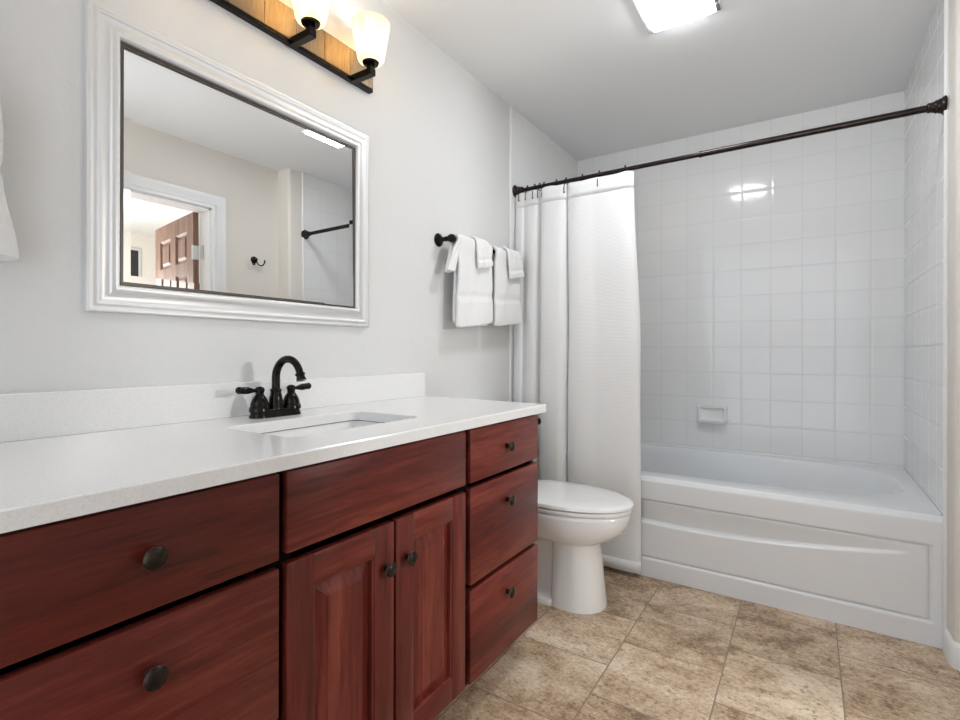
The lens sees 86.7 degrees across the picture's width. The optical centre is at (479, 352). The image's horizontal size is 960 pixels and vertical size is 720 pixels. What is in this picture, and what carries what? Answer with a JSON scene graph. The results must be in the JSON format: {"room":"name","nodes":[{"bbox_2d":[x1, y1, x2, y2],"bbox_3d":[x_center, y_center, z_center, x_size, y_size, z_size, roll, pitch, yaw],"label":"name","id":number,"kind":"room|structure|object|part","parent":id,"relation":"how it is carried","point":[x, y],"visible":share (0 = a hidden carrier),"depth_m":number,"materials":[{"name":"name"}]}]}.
{"room":"bathroom","nodes":[
{"label":"bathroom","id":0,"kind":"room"},
{"bbox_2d":[0,0,576,401],"bbox_3d":[-0.638,-0.146,1.637,0.128,2.396,4.659,0,0,33],"label":"wall","id":1,"kind":"structure","parent":0,"point":[439,137],"depth_m":1.61,"materials":[{"name":"white paint"}]},
{"bbox_2d":[0,373,424,442],"bbox_3d":[-0.657,0.132,1.485,0.022,0.096,1.543,0,0,33],"label":"backsplash","id":2,"kind":"structure","parent":1,"relation":"attached to","point":[29,415],"depth_m":1.25,"materials":[{"name":"white stone"}]},
{"bbox_2d":[83,0,368,327],"bbox_3d":[-0.644,-0.444,1.499,0.027,0.703,0.867,0,0,33],"label":"wall mirror","id":3,"kind":"object","parent":1,"relation":"attached to","point":[212,191],"visible":1,"depth_m":1.37,"materials":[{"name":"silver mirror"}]},
{"bbox_3d":[-0.649,-0.444,1.502,0.011,0.559,0.723,0,0,33],"label":"glass","id":4,"kind":"part","parent":3,"relation":"part of","materials":[{"name":"white mirror"}]},
{"bbox_2d":[210,0,389,93],"bbox_3d":[-0.586,-1.037,1.452,0.172,0.178,0.913,0,0,33],"label":"vanity light","id":5,"kind":"object","parent":1,"relation":"attached to","point":[300,29],"visible":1,"depth_m":1.65,"materials":[{"name":"brown wood"}]},
{"bbox_3d":[-0.664,-1.014,1.448,0.004,0.096,0.109,0,0,33],"label":"panel","id":6,"kind":"part","parent":5,"relation":"part of","materials":[{"name":"brown wood"}]},
{"bbox_3d":[-0.604,-1.014,1.541,0.004,0.096,0.109,0,0,33],"label":"panel","id":7,"kind":"part","parent":5,"relation":"part of","materials":[{"name":"brown wood"}]},
{"bbox_3d":[-0.541,-0.968,1.551,0.098,0.040,0.024,0,0,33],"label":"arm","id":8,"kind":"part","parent":5,"relation":"part of","materials":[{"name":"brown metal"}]},
{"bbox_3d":[-0.544,-1.014,1.634,0.004,0.096,0.109,0,0,33],"label":"panel","id":9,"kind":"part","parent":5,"relation":"part of","materials":[{"name":"brown wood"}]},
{"bbox_3d":[-0.509,-1.060,1.530,0.128,0.132,0.128,0,0,33],"label":"lamp shade","id":10,"kind":"part","parent":5,"relation":"part of","materials":[{"name":"white glass"}]},
{"bbox_3d":[-0.484,-1.014,1.727,0.004,0.096,0.109,0,0,33],"label":"panel","id":11,"kind":"part","parent":5,"relation":"part of","materials":[{"name":"brown wood"}]},
{"bbox_3d":[-0.424,-1.014,1.820,0.004,0.096,0.109,0,0,33],"label":"panel","id":12,"kind":"part","parent":5,"relation":"part of","materials":[{"name":"brown wood"}]},
{"bbox_3d":[-0.405,-0.968,1.761,0.098,0.040,0.024,0,0,33],"label":"arm","id":13,"kind":"part","parent":5,"relation":"part of","materials":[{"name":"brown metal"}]},
{"bbox_3d":[-0.374,-1.059,1.740,0.128,0.132,0.128,0,0,33],"label":"lamp shade","id":14,"kind":"part","parent":5,"relation":"part of","materials":[{"name":"white glass"}]},
{"bbox_2d":[434,233,521,259],"bbox_3d":[0.018,-0.494,2.462,0.094,0.060,0.658,0,0,33],"label":"towel bar","id":15,"kind":"object","parent":1,"relation":"attached to","point":[439,239],"visible":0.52,"depth_m":2.21,"materials":[{"name":"black metal"}]},
{"bbox_3d":[-0.144,-0.495,2.211,0.094,0.060,0.060,0,0,33],"label":"post","id":16,"kind":"part","parent":15,"relation":"part of","materials":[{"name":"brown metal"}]},
{"bbox_2d":[444,234,460,272],"bbox_3d":[-0.117,-0.431,2.207,0.050,0.173,0.105,0,0,33],"label":"washcloth","id":17,"kind":"object","parent":15,"relation":"hanging from","point":[451,263],"visible":0.93,"depth_m":2.19,"materials":[{"name":"white fabric"}]},
{"bbox_2d":[453,234,492,327],"bbox_3d":[-0.031,-0.316,2.341,0.059,0.412,0.288,0,0,33],"label":"hand towel","id":18,"kind":"object","parent":15,"relation":"hanging from","point":[472,286],"visible":0.85,"depth_m":2.29,"materials":[{"name":"white fabric"}]},
{"bbox_2d":[469,236,492,267],"bbox_3d":[-0.007,-0.459,2.374,0.090,0.149,0.131,0,0,33],"label":"washcloth","id":19,"kind":"object","parent":18,"relation":"on","point":[484,258],"visible":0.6,"depth_m":2.34,"materials":[{"name":"white fabric"}]},
{"bbox_2d":[492,246,521,325],"bbox_3d":[0.130,-0.326,2.590,0.059,0.391,0.270,0,0,33],"label":"hand towel","id":20,"kind":"object","parent":15,"relation":"hanging from","point":[506,291],"visible":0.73,"depth_m":2.53,"materials":[{"name":"white fabric"}]},
{"bbox_2d":[500,247,523,278],"bbox_3d":[0.153,-0.453,2.619,0.093,0.161,0.157,0,0,33],"label":"washcloth","id":21,"kind":"object","parent":15,"relation":"hanging from","point":[515,266],"visible":0.59,"depth_m":2.58,"materials":[{"name":"white fabric"}]},
{"bbox_2d":[508,105,511,401],"bbox_3d":[0.163,-0.144,2.764,0.015,2.396,0.015,0,0,33],"label":"trim","id":22,"kind":"structure","parent":1,"relation":"attached to","point":[510,106],"depth_m":2.76,"materials":[{"name":"white paint"}]},
{"bbox_3d":[-1.013,-0.585,0.899,0.058,0.181,0.160,0,0,33],"label":"towel ring","id":23,"kind":"object","parent":1,"relation":"attached to","visible":0},
{"bbox_2d":[0,102,18,260],"bbox_3d":[-0.992,-0.359,0.893,0.066,0.361,0.280,0,0,33],"label":"hand towel","id":24,"kind":"object","parent":23,"relation":"hanging from","point":[9,251],"visible":1,"depth_m":0.98,"materials":[{"name":"white fabric"}]},
{"bbox_2d":[382,0,937,160],"bbox_3d":[0.241,-1.372,1.131,2.148,0.060,4.758,0,0,33],"label":"ceiling","id":25,"kind":"structure","parent":0,"point":[590,75],"depth_m":2.33,"materials":[{"name":"white paint"}]},
{"bbox_2d":[632,0,721,33],"bbox_3d":[0.747,-1.328,1.931,0.280,0.024,0.281,0,0,33],"label":"recessed light","id":26,"kind":"object","parent":25,"relation":"in","point":[656,15],"visible":1,"depth_m":1.96,"materials":[{"name":"white paint"}]},
{"bbox_2d":[433,566,959,719],"bbox_3d":[0.234,1.084,1.131,2.148,0.060,4.758,0,0,33],"label":"floor","id":27,"kind":"structure","parent":0,"point":[658,649],"depth_m":1.69,"materials":[{"name":"tile"}]},
{"bbox_2d":[0,472,278,719],"bbox_3d":[-0.702,0.630,0.889,0.588,0.844,0.434,0,0,33],"label":"base cabinet","id":28,"kind":"object","parent":27,"relation":"on","point":[165,608],"visible":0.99,"depth_m":0.73,"materials":[{"name":"brown wood"}]},
{"bbox_3d":[-0.672,0.526,0.870,0.466,0.273,0.420,0,0,33],"label":"drawer","id":29,"kind":"part","parent":28,"relation":"part of","materials":[{"name":"brown wood"}]},
{"bbox_3d":[-0.469,0.294,0.731,0.026,0.034,0.034,0,0,33],"label":"knob","id":30,"kind":"part","parent":28,"relation":"part of","materials":[{"name":"brown metal"}]},
{"bbox_3d":[-0.469,0.466,0.732,0.026,0.034,0.034,0,0,33],"label":"knob","id":31,"kind":"part","parent":28,"relation":"part of","materials":[{"name":"brown metal"}]},
{"bbox_3d":[-0.497,0.578,0.768,0.020,0.738,0.416,0,0,33],"label":"frame","id":32,"kind":"part","parent":28,"relation":"part of","materials":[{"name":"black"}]},
{"bbox_2d":[276,431,465,719],"bbox_3d":[-0.421,0.631,1.324,0.588,0.844,0.600,0,0,33],"label":"base cabinet","id":33,"kind":"object","parent":27,"relation":"on","point":[370,565],"visible":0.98,"depth_m":1.13,"materials":[{"name":"brown wood"}]},
{"bbox_2d":[0,373,545,533],"bbox_3d":[-0.418,0.146,1.332,0.591,0.124,1.545,0,0,33],"label":"countertop","id":34,"kind":"structure","parent":33,"relation":"on","point":[67,454],"depth_m":1.07,"materials":[{"name":"white stone"}]},
{"bbox_2d":[235,355,310,418],"bbox_3d":[-0.579,0.094,1.450,0.180,0.172,0.182,0,0,-11],"label":"faucet","id":35,"kind":"object","parent":34,"relation":"on","point":[277,406],"visible":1,"depth_m":1.43,"materials":[{"name":"black metal"}]},
{"bbox_3d":[-0.629,0.102,1.374,0.020,0.021,0.063,0,0,33],"label":"lever","id":36,"kind":"part","parent":35,"relation":"part of","materials":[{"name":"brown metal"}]},
{"bbox_3d":[-0.609,0.128,1.406,0.056,0.070,0.056,0,0,33],"label":"handle","id":37,"kind":"part","parent":35,"relation":"part of","materials":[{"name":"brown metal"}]},
{"bbox_3d":[-0.582,0.168,1.449,0.055,0.024,0.157,0,0,33],"label":"plate","id":38,"kind":"part","parent":35,"relation":"part of","materials":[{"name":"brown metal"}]},
{"bbox_3d":[-0.543,0.085,1.424,0.139,0.154,0.047,0,0,33],"label":"spout","id":39,"kind":"part","parent":35,"relation":"part of","materials":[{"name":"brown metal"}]},
{"bbox_3d":[-0.554,0.128,1.492,0.056,0.070,0.056,0,0,33],"label":"handle","id":40,"kind":"part","parent":35,"relation":"part of","materials":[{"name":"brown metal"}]},
{"bbox_3d":[-0.535,0.102,1.524,0.020,0.021,0.063,0,0,33],"label":"lever","id":41,"kind":"part","parent":35,"relation":"part of","materials":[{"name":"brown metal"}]},
{"bbox_2d":[261,420,383,436],"bbox_3d":[-0.393,0.276,1.329,0.308,0.130,0.472,0,0,33],"label":"sink","id":42,"kind":"object","parent":34,"relation":"in","point":[323,428],"visible":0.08,"depth_m":1.48,"materials":[{"name":"white ceramic"}]},
{"bbox_3d":[-0.285,0.664,1.059,0.020,0.550,0.288,0,0,33],"label":"door","id":43,"kind":"part","parent":33,"relation":"part of","materials":[{"name":"brown wood"}]},
{"bbox_3d":[-0.285,0.664,1.059,0.016,0.432,0.170,0,0,33],"label":"raised panel","id":44,"kind":"part","parent":33,"relation":"part of","materials":[{"name":"brown wood"}]},
{"bbox_3d":[-0.205,0.295,1.182,0.020,0.152,0.581,0,0,33],"label":"false drawer","id":45,"kind":"part","parent":33,"relation":"part of","materials":[{"name":"brown wood"}]},
{"bbox_3d":[-0.203,0.487,1.143,0.026,0.034,0.034,0,0,33],"label":"knob","id":46,"kind":"part","parent":33,"relation":"part of","materials":[{"name":"brown metal"}]},
{"bbox_3d":[-0.164,0.486,1.204,0.026,0.034,0.034,0,0,33],"label":"knob","id":47,"kind":"part","parent":33,"relation":"part of","materials":[{"name":"brown metal"}]},
{"bbox_3d":[-0.125,0.664,1.306,0.020,0.550,0.285,0,0,33],"label":"door","id":48,"kind":"part","parent":33,"relation":"part of","materials":[{"name":"brown wood"}]},
{"bbox_3d":[-0.125,0.664,1.306,0.016,0.432,0.167,0,0,33],"label":"raised panel","id":49,"kind":"part","parent":33,"relation":"part of","materials":[{"name":"brown wood"}]},
{"bbox_2d":[462,415,537,685],"bbox_3d":[-0.139,0.631,1.761,0.588,0.844,0.442,0,0,33],"label":"base cabinet","id":50,"kind":"object","parent":27,"relation":"on","point":[500,488],"visible":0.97,"depth_m":1.58,"materials":[{"name":"brown wood"}]},
{"bbox_3d":[-0.106,0.811,1.747,0.466,0.267,0.428,0,0,33],"label":"drawer","id":51,"kind":"part","parent":50,"relation":"part of","materials":[{"name":"brown wood"}]},
{"bbox_3d":[-0.106,0.525,1.747,0.466,0.277,0.428,0,0,33],"label":"drawer","id":52,"kind":"part","parent":50,"relation":"part of","materials":[{"name":"brown wood"}]},
{"bbox_3d":[-0.105,0.296,1.747,0.466,0.153,0.428,0,0,33],"label":"drawer","id":53,"kind":"part","parent":50,"relation":"part of","materials":[{"name":"brown wood"}]},
{"bbox_3d":[0.097,0.758,1.609,0.026,0.034,0.034,0,0,33],"label":"knob","id":54,"kind":"part","parent":50,"relation":"part of","materials":[{"name":"brown metal"}]},
{"bbox_3d":[0.097,0.466,1.608,0.026,0.034,0.034,0,0,33],"label":"knob","id":55,"kind":"part","parent":50,"relation":"part of","materials":[{"name":"brown metal"}]},
{"bbox_3d":[0.097,0.296,1.607,0.026,0.034,0.034,0,0,33],"label":"knob","id":56,"kind":"part","parent":50,"relation":"part of","materials":[{"name":"brown metal"}]},
{"bbox_2d":[533,480,633,614],"bbox_3d":[0.291,0.664,2.245,0.765,0.779,0.484,0,0,33],"label":"toilet","id":57,"kind":"object","parent":27,"relation":"on","point":[574,519],"visible":0.47,"depth_m":2.06,"materials":[{"name":"white ceramic"}]},
{"bbox_3d":[0.380,0.637,2.188,0.539,0.016,0.380,0,0,33],"label":"seat","id":58,"kind":"part","parent":57,"relation":"part of","materials":[{"name":"white ceramic"}]},
{"bbox_3d":[0.383,0.615,2.186,0.546,0.024,0.384,0,0,33],"label":"lid","id":59,"kind":"part","parent":57,"relation":"part of","materials":[{"name":"white ceramic"}]},
{"bbox_2d":[606,442,942,648],"bbox_3d":[1.165,0.817,2.683,1.770,0.476,0.941,0,0,33],"label":"bathtub","id":60,"kind":"object","parent":27,"relation":"on","point":[858,545],"visible":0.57,"depth_m":2.11,"materials":[{"name":"white ceramic"}]},
{"bbox_2d":[641,443,941,514],"bbox_3d":[1.172,0.777,2.693,1.770,0.382,0.916,0,0,33],"label":"basin","id":61,"kind":"object","parent":60,"relation":"in","point":[676,479],"depth_m":2.40,"materials":[{"name":"white ceramic"}]},
{"bbox_2d":[577,91,904,466],"bbox_3d":[1.501,-0.141,3.088,2.148,2.396,0.100,0,0,33],"label":"wall","id":62,"kind":"structure","parent":0,"point":[771,276],"depth_m":2.90,"materials":[{"name":"white tile"}]},
{"bbox_2d":[696,405,726,423],"bbox_3d":[1.395,0.373,3.063,0.165,0.105,0.055,0,0,33],"label":"soap dish","id":63,"kind":"object","parent":62,"relation":"attached to","point":[705,413],"visible":1,"depth_m":3.07,"materials":[{"name":"white ceramic"}]},
{"bbox_2d":[696,419,726,423],"bbox_3d":[1.394,0.415,3.062,0.165,0.021,0.051,0,0,33],"label":"tray","id":64,"kind":"object","parent":63,"relation":"on","point":[715,421],"depth_m":3.05,"materials":[{"name":"white ceramic"}]},
{"bbox_2d":[904,0,943,515],"bbox_3d":[2.015,-0.140,2.133,0.248,2.396,0.946,0,0,33],"label":"wall","id":65,"kind":"structure","parent":0,"point":[924,132],"depth_m":2.13,"materials":[{"name":"white tile"}]},
{"bbox_2d":[947,0,959,643],"bbox_3d":[1.728,-0.140,1.686,0.245,2.396,0.117,0,0,33],"label":"wall","id":66,"kind":"structure","parent":0,"point":[953,584],"depth_m":1.72,"materials":[{"name":"beige paint"}]},
{"bbox_2d":[512,95,947,197],"bbox_3d":[0.929,-0.886,2.310,1.771,0.070,0.070,0,0,34],"label":"shower rod","id":67,"kind":"object","parent":66,"relation":"attached to","point":[938,106],"visible":0.91,"depth_m":2.10,"materials":[{"name":"brown metal"}]},
{"bbox_2d":[513,171,640,573],"bbox_3d":[0.464,0.082,2.573,0.695,1.901,0.095,0,0,33],"label":"shower curtain","id":68,"kind":"object","parent":67,"relation":"hanging from","point":[577,340],"visible":0.68,"depth_m":2.51,"materials":[{"name":"white fabric"}]},
{"bbox_2d":[942,0,948,649],"bbox_3d":[1.652,-0.140,1.802,0.015,2.396,0.015,0,0,33],"label":"trim","id":69,"kind":"structure","parent":66,"relation":"attached to","point":[946,2],"depth_m":1.80,"materials":[{"name":"white paint"}]},
{"bbox_2d":[943,628,959,670],"bbox_3d":[1.599,1.015,1.541,0.124,0.085,0.541,0,0,16],"label":"baseboard","id":70,"kind":"structure","parent":66,"relation":"attached to","point":[951,649],"depth_m":1.71,"materials":[{"name":"white paint"}]}
]}

